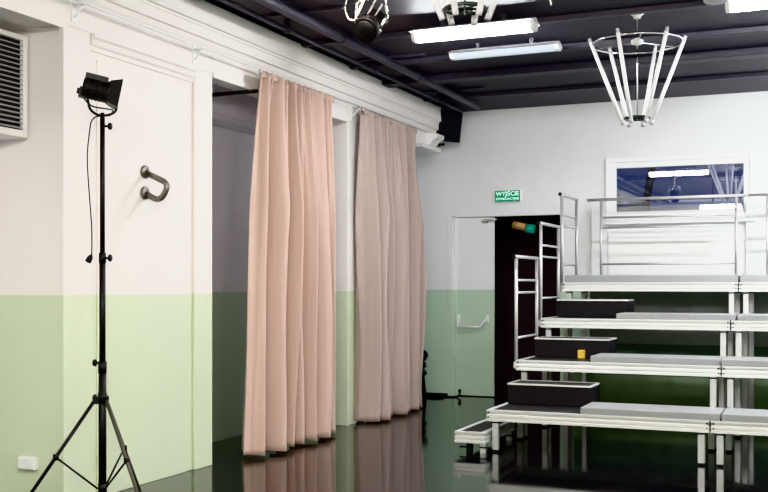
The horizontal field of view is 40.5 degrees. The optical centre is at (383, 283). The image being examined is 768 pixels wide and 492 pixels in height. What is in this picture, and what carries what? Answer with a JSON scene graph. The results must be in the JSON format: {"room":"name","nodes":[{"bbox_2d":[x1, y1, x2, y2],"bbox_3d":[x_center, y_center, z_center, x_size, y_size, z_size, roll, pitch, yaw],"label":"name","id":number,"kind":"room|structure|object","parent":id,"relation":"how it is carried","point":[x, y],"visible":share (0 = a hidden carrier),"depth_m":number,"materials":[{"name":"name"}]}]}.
{"room":"studio","nodes":[
{"label":"studio","id":0,"kind":"room"},
{"bbox_2d":[0,0,425,491],"bbox_3d":[-2.844,-0.420,7.148,0.940,4.000,17.300,0,0,23],"label":"wall","id":1,"kind":"structure","parent":0,"point":[159,272],"depth_m":7.95,"materials":[{"name":"paint"}]},
{"bbox_2d":[0,29,27,139],"bbox_3d":[-2.963,-1.403,6.971,0.400,0.725,1.200,0,0,23],"label":"ventilation grille","id":2,"kind":"object","parent":1,"relation":"attached to","point":[13,46],"visible":1,"depth_m":7.35,"materials":[{"name":"white metal"}]},
{"bbox_2d":[18,456,37,469],"bbox_3d":[-2.546,1.280,7.449,0.156,0.090,0.052,0,0,23],"label":"wall socket","id":3,"kind":"object","parent":1,"relation":"attached to","point":[24,462],"visible":1,"depth_m":7.42,"materials":[{"name":"white paint"}]},
{"bbox_2d":[0,0,67,491],"bbox_3d":[-2.787,-0.135,6.074,0.032,3.430,2.780,0,0,23],"label":"trim","id":4,"kind":"structure","parent":1,"relation":"attached to","point":[4,4],"depth_m":7.31,"materials":[{"name":"paint"}]},
{"bbox_2d":[90,33,196,82],"bbox_3d":[-1.872,-1.770,8.223,0.060,0.120,1.340,0,0,23],"label":"trim","id":5,"kind":"structure","parent":1,"relation":"attached to","point":[100,44],"depth_m":8.14,"materials":[{"name":"paint"}]},
{"bbox_2d":[140,165,169,201],"bbox_3d":[-1.788,-0.789,8.175,0.246,0.296,0.104,0,0,23],"label":"grab bar","id":6,"kind":"object","parent":1,"relation":"attached to","point":[145,172],"visible":1,"depth_m":8.17,"materials":[{"name":"metal"}]},
{"bbox_2d":[212,125,254,441],"bbox_3d":[-3.074,-0.185,7.247,0.020,3.530,16.900,0,0,23],"label":"wall niche","id":7,"kind":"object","parent":1,"relation":"in","point":[232,150],"depth_m":10.68,"materials":[{"name":"paint"}]},
{"bbox_2d":[212,83,257,135],"bbox_3d":[-1.502,-1.772,10.583,0.240,0.365,2.710,0,0,23],"label":"wall","id":8,"kind":"structure","parent":1,"relation":"attached to","point":[233,112],"depth_m":10.40,"materials":[{"name":"paint"}]},
{"bbox_2d":[212,89,257,96],"bbox_3d":[-1.423,-1.790,9.771,0.545,0.100,0.100,0,0,23],"label":"pole","id":9,"kind":"object","parent":1,"relation":"attached to","point":[252,90],"visible":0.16,"depth_m":9.75,"materials":[{"name":"black metal"}]},
{"bbox_2d":[71,0,427,132],"bbox_3d":[-2.576,-1.940,6.435,0.123,0.150,15.700,0,0,23],"label":"rail","id":10,"kind":"object","parent":1,"relation":"attached to","point":[74,4],"visible":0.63,"depth_m":8.73,"materials":[{"name":"white metal"}]},
{"bbox_2d":[241,69,335,455],"bbox_3d":[-0.875,-0.216,10.210,0.408,3.547,1.883,0,0,23],"label":"stage curtain","id":11,"kind":"object","parent":10,"relation":"hanging from","point":[289,392],"visible":1,"depth_m":9.94,"materials":[{"name":"fabric"}]},
{"bbox_2d":[354,107,425,421],"bbox_3d":[0.074,-0.212,12.463,0.410,3.554,1.699,0,0,23],"label":"stage curtain","id":12,"kind":"object","parent":10,"relation":"hanging from","point":[390,286],"visible":1,"depth_m":12.14,"materials":[{"name":"fabric"}]},
{"bbox_2d":[81,0,440,132],"bbox_3d":[-2.483,-2.205,6.657,0.110,0.370,16.280,0,0,23],"label":"trim","id":13,"kind":"structure","parent":1,"relation":"attached to","point":[203,23],"depth_m":9.87,"materials":[{"name":"paint"}]},
{"bbox_2d":[212,72,349,425],"bbox_3d":[-0.944,-0.135,10.376,0.030,3.430,2.790,0,0,23],"label":"trim","id":14,"kind":"structure","parent":1,"relation":"attached to","point":[215,75],"depth_m":11.60,"materials":[{"name":"paint"}]},
{"bbox_2d":[415,133,443,153],"bbox_3d":[0.478,-1.900,13.884,0.460,0.240,0.700,0,0,23],"label":"trim","id":15,"kind":"structure","parent":1,"relation":"attached to","point":[432,139],"depth_m":13.89,"materials":[{"name":"white paint"}]},
{"bbox_2d":[118,395,767,491],"bbox_3d":[0.148,1.655,5.866,7.650,0.150,17.300,0,0,23],"label":"floor","id":16,"kind":"structure","parent":0,"point":[415,451],"depth_m":9.12,"materials":[{"name":"black"}]},
{"bbox_2d":[30,117,141,491],"bbox_3d":[-1.810,0.230,7.080,1.027,2.700,0.973,0,0,23],"label":"lamp stand","id":17,"kind":"object","parent":16,"relation":"on","point":[102,399],"visible":1,"depth_m":6.98,"materials":[{"name":"black metal"}]},
{"bbox_2d":[76,72,122,262],"bbox_3d":[-1.911,-0.775,7.003,0.302,1.275,0.192,0,0,-16],"label":"spotlight","id":18,"kind":"object","parent":17,"relation":"attached to","point":[95,87],"visible":1,"depth_m":6.95,"materials":[{"name":"black metal"}]},
{"bbox_2d":[422,350,427,398],"bbox_3d":[0.536,1.245,14.414,0.147,0.674,0.150,0,0,23],"label":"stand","id":19,"kind":"object","parent":16,"relation":"on","point":[425,354],"visible":0.43,"depth_m":14.37,"materials":[{"name":"black metal"}]},
{"bbox_2d":[426,389,460,396],"bbox_3d":[0.793,1.523,14.551,0.552,0.116,0.140,0,0,16],"label":"cable","id":20,"kind":"object","parent":16,"relation":"on","point":[459,390],"visible":0.88,"depth_m":14.52,"materials":[{"name":"black plastic"}]},
{"bbox_2d":[454,419,514,452],"bbox_3d":[0.996,1.480,10.181,0.300,0.200,1.000,0,0,23],"label":"step","id":21,"kind":"structure","parent":16,"relation":"on","point":[480,432],"depth_m":9.79,"materials":[{"name":"metal"}]},
{"bbox_2d":[486,402,714,465],"bbox_3d":[2.078,1.380,9.839,2.008,0.400,0.992,0,0,23],"label":"stage platform","id":22,"kind":"object","parent":16,"relation":"on","point":[521,414],"visible":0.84,"depth_m":9.48,"materials":[{"name":"metal"}]},
{"bbox_2d":[507,380,599,406],"bbox_3d":[1.682,1.080,10.328,0.833,0.200,0.409,0,0,23],"label":"box","id":23,"kind":"object","parent":22,"relation":"on","point":[536,392],"visible":0.85,"depth_m":10.17,"materials":[{"name":"black paint"}]},
{"bbox_2d":[580,402,724,420],"bbox_3d":[2.432,1.149,9.435,1.216,0.062,0.494,0,0,23],"label":"seat pad","id":24,"kind":"object","parent":22,"relation":"on","point":[593,408],"visible":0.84,"depth_m":9.28,"materials":[{"name":"grey plastic"}]},
{"bbox_2d":[516,355,724,448],"bbox_3d":[2.472,1.180,10.758,2.008,0.800,0.992,0,0,23],"label":"stage platform","id":25,"kind":"object","parent":16,"relation":"on","point":[532,363],"visible":0.59,"depth_m":10.36,"materials":[{"name":"metal"}]},
{"bbox_2d":[511,254,538,368],"bbox_3d":[1.523,0.286,11.167,0.050,1.187,0.952,0,0,23],"label":"guard rail","id":26,"kind":"object","parent":25,"relation":"attached to","point":[516,257],"visible":0.84,"depth_m":10.82,"materials":[{"name":"grey metal"}]},
{"bbox_2d":[534,336,616,357],"bbox_3d":[2.069,0.680,11.250,0.808,0.200,0.409,0,0,23],"label":"box","id":27,"kind":"object","parent":25,"relation":"on","point":[545,346],"visible":0.87,"depth_m":11.09,"materials":[{"name":"black paint"}]},
{"bbox_2d":[578,350,584,357],"bbox_3d":[2.079,0.738,10.968,0.068,0.085,0.062,0,0,23],"label":"box","id":28,"kind":"object","parent":25,"relation":"on","point":[581,353],"visible":1,"depth_m":10.94,"materials":[{"name":"yellow plastic"}]},
{"bbox_2d":[591,353,723,365],"bbox_3d":[2.727,0.749,10.396,1.240,0.062,0.494,0,0,23],"label":"seat pad","id":29,"kind":"object","parent":25,"relation":"on","point":[601,357],"visible":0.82,"depth_m":10.22,"materials":[{"name":"grey fabric"}]},
{"bbox_2d":[541,316,732,425],"bbox_3d":[2.866,0.980,11.677,2.008,1.200,0.992,0,0,23],"label":"stage platform","id":30,"kind":"object","parent":16,"relation":"on","point":[726,335],"visible":0.52,"depth_m":11.25,"materials":[{"name":"metal"}]},
{"bbox_2d":[537,221,559,326],"bbox_3d":[1.917,-0.114,12.086,0.050,1.187,0.952,0,0,23],"label":"guard rail","id":31,"kind":"object","parent":30,"relation":"attached to","point":[539,223],"visible":0.85,"depth_m":11.86,"materials":[{"name":"grey metal"}]},
{"bbox_2d":[557,299,633,316],"bbox_3d":[2.470,0.280,12.166,0.823,0.200,0.409,0,0,23],"label":"box","id":32,"kind":"object","parent":30,"relation":"on","point":[565,307],"visible":0.86,"depth_m":12.00,"materials":[{"name":"black paint"}]},
{"bbox_2d":[616,312,738,320],"bbox_3d":[3.180,0.349,11.290,1.238,0.062,0.494,0,0,23],"label":"seat pad","id":33,"kind":"object","parent":30,"relation":"on","point":[625,315],"visible":0.87,"depth_m":11.09,"materials":[{"name":"grey plastic"}]},
{"bbox_2d":[562,282,740,381],"bbox_3d":[3.260,0.780,12.596,2.008,1.600,0.992,0,0,23],"label":"stage platform","id":34,"kind":"object","parent":16,"relation":"on","point":[732,288],"visible":0.56,"depth_m":12.17,"materials":[{"name":"metal"}]},
{"bbox_2d":[558,192,578,290],"bbox_3d":[2.307,-0.513,12.996,0.050,1.187,0.932,0,0,23],"label":"guard rail","id":35,"kind":"object","parent":34,"relation":"attached to","point":[560,194],"visible":0.87,"depth_m":12.80,"materials":[{"name":"grey metal"}]},
{"bbox_2d":[564,275,739,281],"bbox_3d":[3.203,-0.062,12.428,1.993,0.085,0.604,0,0,23],"label":"seat pad","id":36,"kind":"object","parent":34,"relation":"on","point":[567,278],"visible":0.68,"depth_m":12.13,"materials":[{"name":"grey fabric"}]},
{"bbox_2d":[587,193,746,274],"bbox_3d":[3.515,-0.516,13.056,1.947,1.173,0.047,0,0,23],"label":"guard rail","id":37,"kind":"object","parent":34,"relation":"attached to","point":[736,196],"visible":0.83,"depth_m":13.02,"materials":[{"name":"grey metal"}]},
{"bbox_2d":[572,291,767,409],"bbox_3d":[4.442,0.815,12.724,4.340,1.510,0.066,0,0,23],"label":"wall","id":38,"kind":"structure","parent":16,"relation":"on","point":[614,388],"depth_m":13.08,"materials":[{"name":"green paint"}]},
{"bbox_2d":[711,408,767,466],"bbox_3d":[3.935,1.380,9.043,2.008,0.400,0.992,0,0,23],"label":"stage platform","id":39,"kind":"object","parent":16,"relation":"on","point":[721,428],"visible":0.77,"depth_m":8.95,"materials":[{"name":"metal"}]},
{"bbox_2d":[721,408,767,422],"bbox_3d":[3.561,1.149,8.951,1.224,0.062,0.494,0,0,23],"label":"seat pad","id":40,"kind":"object","parent":39,"relation":"on","point":[730,414],"visible":1,"depth_m":8.93,"materials":[{"name":"grey fabric"}]},
{"bbox_2d":[722,366,767,449],"bbox_3d":[4.329,1.180,9.962,2.008,0.800,0.992,0,0,23],"label":"stage platform","id":41,"kind":"object","parent":16,"relation":"on","point":[734,374],"visible":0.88,"depth_m":9.90,"materials":[{"name":"metal"}]},
{"bbox_2d":[721,356,767,366],"bbox_3d":[3.874,0.749,9.905,1.240,0.062,0.494,0,0,23],"label":"seat pad","id":42,"kind":"object","parent":41,"relation":"on","point":[728,360],"visible":1,"depth_m":9.88,"materials":[{"name":"grey fabric"}]},
{"bbox_2d":[731,319,767,435],"bbox_3d":[4.723,0.980,10.882,2.008,1.200,0.992,0,0,23],"label":"stage platform","id":43,"kind":"object","parent":16,"relation":"on","point":[741,328],"visible":0.62,"depth_m":10.83,"materials":[{"name":"metal"}]},
{"bbox_2d":[737,313,767,320],"bbox_3d":[4.333,0.349,10.796,1.238,0.062,0.494,0,0,23],"label":"seat pad","id":44,"kind":"object","parent":43,"relation":"on","point":[744,316],"visible":1,"depth_m":10.77,"materials":[{"name":"grey fabric"}]},
{"bbox_2d":[739,282,767,408],"bbox_3d":[5.117,0.780,11.801,2.008,1.600,0.992,0,0,23],"label":"stage platform","id":45,"kind":"object","parent":16,"relation":"on","point":[748,289],"visible":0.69,"depth_m":11.76,"materials":[{"name":"metal"}]},
{"bbox_2d":[740,275,767,281],"bbox_3d":[4.979,-0.062,11.667,1.838,0.085,0.604,0,0,23],"label":"seat pad","id":46,"kind":"object","parent":45,"relation":"on","point":[743,278],"visible":0.93,"depth_m":11.69,"materials":[{"name":"grey plastic"}]},
{"bbox_2d":[747,193,767,274],"bbox_3d":[5.330,-0.516,12.277,1.987,1.173,0.047,0,0,23],"label":"guard rail","id":47,"kind":"object","parent":45,"relation":"attached to","point":[751,194],"visible":0.85,"depth_m":12.57,"materials":[{"name":"grey metal"}]},
{"bbox_2d":[205,0,767,111],"bbox_3d":[0.148,-2.495,5.866,7.650,0.150,17.300,0,0,23],"label":"ceiling","id":48,"kind":"structure","parent":0,"point":[404,15],"depth_m":10.44,"materials":[{"name":"paint"}]},
{"bbox_2d":[218,0,462,112],"bbox_3d":[-2.159,-2.356,6.539,0.060,0.127,16.280,0,0,23],"label":"conduit","id":49,"kind":"object","parent":48,"relation":"attached to","point":[286,27],"visible":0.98,"depth_m":10.23,"materials":[{"name":"metal"}]},
{"bbox_2d":[344,0,388,42],"bbox_3d":[-0.086,-2.021,7.048,0.254,0.799,0.285,0,0,34],"label":"ceiling spotlight","id":50,"kind":"object","parent":48,"relation":"hanging from","point":[367,27],"visible":1,"depth_m":6.99,"materials":[{"name":"black metal"}]},
{"bbox_2d":[254,0,483,109],"bbox_3d":[-1.948,-2.360,6.395,0.820,0.118,16.180,0,0,23],"label":"ventilation duct","id":51,"kind":"object","parent":48,"relation":"hanging from","point":[283,10],"visible":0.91,"depth_m":10.30,"materials":[{"name":"metal"}]},
{"bbox_2d":[436,109,462,146],"bbox_3d":[0.869,-2.132,14.270,0.419,0.554,0.362,0,0,4],"label":"loudspeaker","id":52,"kind":"object","parent":48,"relation":"hanging from","point":[450,124],"visible":0.64,"depth_m":14.12,"materials":[{"name":"black plastic"}]},
{"bbox_2d":[432,0,497,25],"bbox_3d":[0.431,-1.911,5.549,0.857,1.019,0.807,0,0,-2],"label":"chandelier","id":53,"kind":"object","parent":48,"relation":"hanging from","point":[451,9],"visible":1,"depth_m":5.54,"materials":[{"name":"white paint"}]},
{"bbox_2d":[408,14,539,43],"bbox_3d":[0.814,-2.333,9.476,1.160,0.173,0.300,0,0,23],"label":"fluorescent light","id":54,"kind":"object","parent":48,"relation":"hanging from","point":[503,26],"visible":0.96,"depth_m":9.41,"materials":[{"name":"grey plastic"}]},
{"bbox_2d":[415,21,531,42],"bbox_3d":[0.814,-2.286,9.476,1.090,0.066,0.160,0,0,23],"label":"diffuser","id":55,"kind":"object","parent":54,"relation":"attached to","point":[513,27],"depth_m":9.42,"materials":[{"name":"white plastic"}]},
{"bbox_2d":[447,38,562,60],"bbox_3d":[1.200,-2.348,10.365,1.110,0.143,0.300,0,0,23],"label":"fluorescent light","id":56,"kind":"object","parent":48,"relation":"hanging from","point":[550,46],"visible":1,"depth_m":10.30,"materials":[{"name":"grey plastic"}]},
{"bbox_2d":[453,45,555,59],"bbox_3d":[1.200,-2.300,10.365,1.040,0.039,0.160,0,0,23],"label":"diffuser","id":57,"kind":"object","parent":56,"relation":"attached to","point":[533,48],"depth_m":10.32,"materials":[{"name":"grey plastic"}]},
{"bbox_2d":[301,0,724,47],"bbox_3d":[2.085,-2.394,9.181,6.300,0.049,0.080,0,0,23],"label":"ceiling beam","id":58,"kind":"structure","parent":48,"relation":"attached to","point":[700,3],"depth_m":9.23,"materials":[{"name":"metal"}]},
{"bbox_2d":[350,25,767,69],"bbox_3d":[2.530,-2.389,10.220,6.300,0.059,0.080,0,0,23],"label":"trim","id":59,"kind":"structure","parent":48,"relation":"attached to","point":[754,29],"depth_m":10.26,"materials":[{"name":"paint"}]},
{"bbox_2d":[382,46,767,87],"bbox_3d":[2.909,-2.380,11.102,6.300,0.079,0.200,0,0,23],"label":"trim","id":60,"kind":"structure","parent":48,"relation":"attached to","point":[761,51],"depth_m":11.37,"materials":[{"name":"paint"}]},
{"bbox_2d":[423,71,767,101],"bbox_3d":[3.413,-2.394,12.278,6.300,0.049,0.060,0,0,23],"label":"trim","id":61,"kind":"structure","parent":48,"relation":"attached to","point":[765,73],"depth_m":12.60,"materials":[{"name":"paint"}]},
{"bbox_2d":[588,14,686,126],"bbox_3d":[2.236,-1.911,9.203,0.857,1.019,0.807,0,0,7],"label":"chandelier","id":62,"kind":"object","parent":48,"relation":"hanging from","point":[629,118],"visible":0.95,"depth_m":9.17,"materials":[{"name":"white paint"}]},
{"bbox_2d":[703,0,728,4],"bbox_3d":[2.534,-2.283,7.944,0.240,0.275,0.240,0,0,23],"label":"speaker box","id":63,"kind":"object","parent":48,"relation":"attached to","point":[709,2],"visible":1,"depth_m":7.94,"materials":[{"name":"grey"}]},
{"bbox_2d":[725,0,767,12],"bbox_3d":[3.375,-2.333,8.378,1.196,0.173,0.300,0,0,23],"label":"fluorescent light","id":64,"kind":"object","parent":48,"relation":"hanging from","point":[731,5],"visible":0.9,"depth_m":8.51,"materials":[{"name":"grey plastic"}]},
{"bbox_2d":[495,190,620,396],"bbox_3d":[2.170,0.130,15.553,2.335,3.100,2.100,0,0,23],"label":"doorway","id":65,"kind":"structure","parent":0,"point":[509,241],"depth_m":16.58,"materials":[{"name":"paint"}]},
{"bbox_2d":[416,91,767,392],"bbox_3d":[3.608,-0.420,13.685,7.450,4.000,0.200,0,0,23],"label":"wall","id":66,"kind":"structure","parent":0,"point":[543,152],"depth_m":14.10,"materials":[{"name":"paint"}]},
{"bbox_2d":[426,392,447,395],"bbox_3d":[0.597,1.562,14.859,0.730,0.035,0.014,0,0,23],"label":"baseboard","id":67,"kind":"structure","parent":66,"relation":"attached to","point":[444,394],"depth_m":14.77,"materials":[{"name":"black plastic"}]},
{"bbox_2d":[448,213,559,396],"bbox_3d":[1.792,0.307,14.760,1.605,2.545,0.955,0,0,23],"label":"door","id":68,"kind":"structure","parent":66,"relation":"in","point":[471,238],"depth_m":14.64,"materials":[{"name":"paint"}]},
{"bbox_2d":[512,216,534,232],"bbox_3d":[1.933,-0.831,14.436,0.321,0.266,0.113,0,0,23],"label":"lamp","id":69,"kind":"object","parent":68,"relation":"attached to","point":[529,228],"visible":1,"depth_m":14.40,"materials":[{"name":"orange plastic"}]},
{"bbox_2d":[495,190,521,202],"bbox_3d":[1.709,-1.211,14.357,0.370,0.167,0.062,0,0,23],"label":"exit sign","id":70,"kind":"object","parent":66,"relation":"attached to","point":[501,196],"visible":1,"depth_m":14.33,"materials":[{"name":"green plastic"}]},
{"bbox_2d":[591,206,607,274],"bbox_3d":[2.867,0.273,13.861,0.210,2.615,0.060,0,0,23],"label":"trim","id":71,"kind":"structure","parent":66,"relation":"attached to","point":[595,210],"depth_m":13.84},
{"bbox_2d":[609,232,745,274],"bbox_3d":[3.778,-0.285,13.485,1.720,0.730,0.035,0,0,23],"label":"radiator","id":72,"kind":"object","parent":66,"relation":"attached to","point":[689,247],"depth_m":13.48,"materials":[{"name":"white metal"}]},
{"bbox_2d":[604,152,754,224],"bbox_3d":[3.804,-1.225,13.471,1.880,0.880,0.160,0,0,23],"label":"window","id":73,"kind":"structure","parent":66,"relation":"in","point":[748,158],"depth_m":13.46,"materials":[{"name":"white paint"}]},
{"bbox_2d":[746,201,765,274],"bbox_3d":[5.427,-0.477,12.764,1.880,1.115,0.060,0,0,23],"label":"trim","id":74,"kind":"structure","parent":66,"relation":"attached to","point":[755,230],"depth_m":13.06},
{"label":"outside","id":75,"kind":"structure","parent":0,"visible":0},
{"bbox_2d":[617,205,733,211],"bbox_3d":[4.096,0.250,14.825,1.650,2.660,0.520,0,0,23],"label":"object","id":76,"kind":"object","parent":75,"point":[722,206],"visible":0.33,"depth_m":14.51,"materials":[{"name":"white plastic"}]},
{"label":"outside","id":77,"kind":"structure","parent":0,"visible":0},
{"bbox_2d":[627,202,650,211],"bbox_3d":[3.555,0.220,14.540,0.320,2.720,0.030,0,0,23],"label":"board","id":78,"kind":"object","parent":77,"point":[632,206],"visible":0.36,"depth_m":14.55,"materials":[{"name":"white"}]},
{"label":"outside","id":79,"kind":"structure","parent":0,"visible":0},
{"bbox_2d":[640,167,655,210],"bbox_3d":[3.485,-0.120,14.337,0.590,3.400,0.200,0,0,23],"label":"leaning post","id":80,"kind":"object","parent":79,"point":[651,172],"visible":0.02,"depth_m":14.25,"materials":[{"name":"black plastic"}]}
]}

